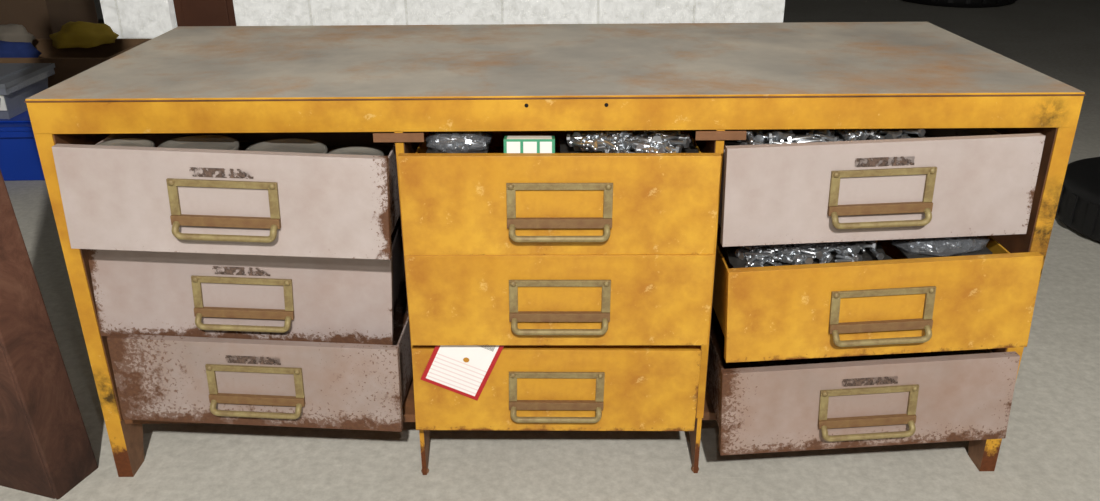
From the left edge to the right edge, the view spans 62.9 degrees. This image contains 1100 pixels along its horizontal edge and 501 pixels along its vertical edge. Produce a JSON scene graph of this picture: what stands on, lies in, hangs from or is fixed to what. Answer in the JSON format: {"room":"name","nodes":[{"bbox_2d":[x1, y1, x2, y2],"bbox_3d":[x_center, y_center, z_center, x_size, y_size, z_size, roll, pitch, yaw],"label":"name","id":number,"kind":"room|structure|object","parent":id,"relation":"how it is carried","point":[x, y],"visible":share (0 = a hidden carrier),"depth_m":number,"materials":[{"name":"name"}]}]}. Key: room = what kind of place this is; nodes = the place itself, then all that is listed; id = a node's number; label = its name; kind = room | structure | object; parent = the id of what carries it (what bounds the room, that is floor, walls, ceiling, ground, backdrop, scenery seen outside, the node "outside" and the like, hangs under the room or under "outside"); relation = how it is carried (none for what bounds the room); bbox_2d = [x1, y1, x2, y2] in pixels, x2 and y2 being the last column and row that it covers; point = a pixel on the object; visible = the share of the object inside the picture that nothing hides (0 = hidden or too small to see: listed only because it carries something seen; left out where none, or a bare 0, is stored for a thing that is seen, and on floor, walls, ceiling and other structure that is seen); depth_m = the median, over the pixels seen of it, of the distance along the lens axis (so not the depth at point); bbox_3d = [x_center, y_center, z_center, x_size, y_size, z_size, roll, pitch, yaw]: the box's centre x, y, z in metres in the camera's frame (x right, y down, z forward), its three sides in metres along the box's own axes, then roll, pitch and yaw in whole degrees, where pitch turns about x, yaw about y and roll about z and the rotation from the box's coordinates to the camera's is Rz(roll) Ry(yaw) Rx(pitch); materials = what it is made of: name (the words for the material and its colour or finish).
{"room":"garage workshop","nodes":[
{"label":"garage workshop","id":0,"kind":"room"},
{"bbox_2d":[100,0,784,38],"bbox_3d":[-0.450,-1.993,3.412,2.840,2.700,0.200,0,24,0],"label":"wall","id":1,"kind":"structure","parent":0,"point":[129,19],"depth_m":3.75,"materials":[{"name":"white paint"}]},
{"bbox_2d":[173,0,235,25],"bbox_3d":[-1.453,-1.635,3.490,0.260,1.995,0.102,0,24,0],"label":"door","id":2,"kind":"structure","parent":1,"relation":"in","point":[187,12],"depth_m":3.78,"materials":[{"name":"brown wood"}]},
{"bbox_2d":[0,0,1099,500],"bbox_3d":[0.507,-0.087,2.554,7.400,0.100,11.600,0,24,0],"label":"floor","id":3,"kind":"structure","parent":0,"point":[1049,450],"depth_m":1.50,"materials":[{"name":"concrete"}]},
{"bbox_2d":[0,110,44,180],"bbox_3d":[-1.740,-0.364,2.861,0.572,0.185,0.412,-1,24,-1],"label":"storage bin","id":4,"kind":"object","parent":3,"relation":"on","point":[19,155],"visible":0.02,"depth_m":2.70,"materials":[{"name":"plastic"}]},
{"bbox_2d":[0,63,54,118],"bbox_3d":[-1.770,-0.494,2.776,0.362,0.120,0.282,0,24,1],"label":"plastic tub","id":5,"kind":"object","parent":4,"relation":"on","point":[19,82],"visible":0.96,"depth_m":2.75,"materials":[{"name":"grey plastic"}]},
{"bbox_2d":[0,170,97,499],"bbox_3d":[-0.868,-0.223,1.203,0.251,1.307,0.085,7,25,16],"label":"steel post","id":6,"kind":"object","parent":3,"relation":"on","point":[46,450],"visible":0.94,"depth_m":1.35,"materials":[{"name":"brown metal"}]},
{"bbox_2d":[0,0,97,38],"bbox_3d":[-2.218,-0.900,3.607,0.620,0.566,0.420,-2,24,-3],"label":"cardboard box","id":7,"kind":"object","parent":3,"relation":"on","point":[40,18],"visible":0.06,"depth_m":3.42,"materials":[{"name":"brown cardboard"}]},
{"bbox_2d":[0,39,150,87],"bbox_3d":[-1.889,-0.588,3.243,0.865,0.286,0.353,0,24,1],"label":"cardboard box","id":8,"kind":"object","parent":3,"relation":"on","point":[69,62],"visible":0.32,"depth_m":3.33,"materials":[{"name":"brown cardboard"}]},
{"bbox_2d":[0,24,34,43],"bbox_3d":[-1.948,-0.781,3.251,0.147,0.069,0.108,0,24,0],"label":"rag","id":9,"kind":"object","parent":8,"relation":"in","point":[9,32],"visible":0.77,"depth_m":3.23,"materials":[{"name":"fabric"}]},
{"bbox_2d":[0,40,41,57],"bbox_3d":[-1.869,-0.696,3.117,0.184,0.067,0.152,0,24,0],"label":"rag","id":10,"kind":"object","parent":8,"relation":"in","point":[7,49],"visible":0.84,"depth_m":3.09,"materials":[{"name":"fabric"}]},
{"bbox_2d":[49,21,118,48],"bbox_3d":[-1.663,-0.777,3.196,0.219,0.087,0.190,0,24,0],"label":"rag","id":11,"kind":"object","parent":8,"relation":"in","point":[80,34],"visible":1,"depth_m":3.15,"materials":[{"name":"fabric"}]},
{"bbox_2d":[24,22,1085,476],"bbox_3d":[0.008,-0.012,1.512,1.402,0.616,0.642,0,24,0],"label":"workbench","id":12,"kind":"object","parent":3,"relation":"on","point":[239,287],"visible":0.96,"depth_m":1.25,"materials":[{"name":"yellow metal"}]},
{"bbox_2d":[97,138,154,146],"bbox_3d":[-0.573,-0.089,1.229,0.078,0.115,0.076,-8,25,-17],"label":"tin can","id":13,"kind":"object","parent":12,"relation":"in","point":[135,142],"visible":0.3,"depth_m":1.23,"materials":[{"name":"grey metal"}]},
{"bbox_2d":[158,135,238,149],"bbox_3d":[-0.478,-0.092,1.245,0.106,0.116,0.103,8,25,18],"label":"tin can","id":14,"kind":"object","parent":12,"relation":"in","point":[216,142],"visible":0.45,"depth_m":1.24,"materials":[{"name":"grey metal"}]},
{"bbox_2d":[245,138,327,153],"bbox_3d":[-0.358,-0.085,1.242,0.110,0.116,0.107,-8,25,-17],"label":"tin can","id":15,"kind":"object","parent":12,"relation":"in","point":[296,145],"visible":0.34,"depth_m":1.24,"materials":[{"name":"grey metal"}]},
{"bbox_2d":[327,146,383,155],"bbox_3d":[-0.263,-0.078,1.234,0.078,0.115,0.076,-8,25,-17],"label":"tin can","id":16,"kind":"object","parent":12,"relation":"in","point":[355,150],"visible":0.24,"depth_m":1.23,"materials":[{"name":"grey metal"}]},
{"bbox_2d":[424,131,491,152],"bbox_3d":[-0.127,-0.150,1.232,0.095,0.028,0.085,0,24,-1],"label":"bag","id":17,"kind":"object","parent":12,"relation":"in","point":[444,143],"visible":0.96,"depth_m":1.22,"materials":[{"name":"grey plastic"}]},
{"bbox_2d":[420,345,503,399],"bbox_3d":[-0.126,0.177,1.310,0.127,0.098,0.001,0,24,0],"label":"card","id":18,"kind":"object","parent":12,"relation":"attached to","point":[446,368],"visible":1,"depth_m":1.31,"materials":[{"name":"white paper"}]},
{"bbox_2d":[504,136,554,152],"bbox_3d":[-0.028,-0.140,1.212,0.068,0.031,0.044,-1,24,0],"label":"box","id":19,"kind":"object","parent":12,"relation":"in","point":[512,144],"visible":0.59,"depth_m":1.19,"materials":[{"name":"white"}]},
{"bbox_2d":[559,130,698,152],"bbox_3d":[0.109,-0.149,1.238,0.190,0.033,0.115,0,24,-1],"label":"bolts","id":20,"kind":"object","parent":12,"relation":"in","point":[597,141],"visible":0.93,"depth_m":1.22,"materials":[{"name":"metal"}]},
{"bbox_2d":[724,240,892,267],"bbox_3d":[0.368,0.000,1.280,0.222,0.038,0.120,-1,24,0],"label":"bolts","id":21,"kind":"object","parent":12,"relation":"in","point":[850,251],"visible":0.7,"depth_m":1.26,"materials":[{"name":"metal"}]},
{"bbox_2d":[726,128,927,145],"bbox_3d":[0.389,-0.156,1.240,0.282,0.032,0.090,-2,24,-1],"label":"pile","id":22,"kind":"object","parent":12,"relation":"in","point":[778,136],"visible":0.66,"depth_m":1.23,"materials":[{"name":"metal"}]},
{"bbox_2d":[890,236,992,258],"bbox_3d":[0.551,-0.011,1.270,0.135,0.022,0.082,-3,24,-6],"label":"bag","id":23,"kind":"object","parent":12,"relation":"in","point":[968,245],"visible":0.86,"depth_m":1.26,"materials":[{"name":"grey plastic"}]},
{"bbox_2d":[905,0,1016,7],"bbox_3d":[2.656,-1.738,5.876,0.772,0.200,0.772,0,24,0],"label":"tire","id":24,"kind":"object","parent":3,"relation":"on","point":[947,3],"visible":1,"depth_m":5.59,"materials":[{"name":"black rubber"}]},
{"bbox_2d":[1055,157,1099,241],"bbox_3d":[1.607,-0.115,2.326,0.547,0.124,0.547,0,24,0],"label":"tire","id":25,"kind":"object","parent":3,"relation":"on","point":[1078,208],"visible":0.77,"depth_m":2.30,"materials":[{"name":"black rubber"}]}
]}

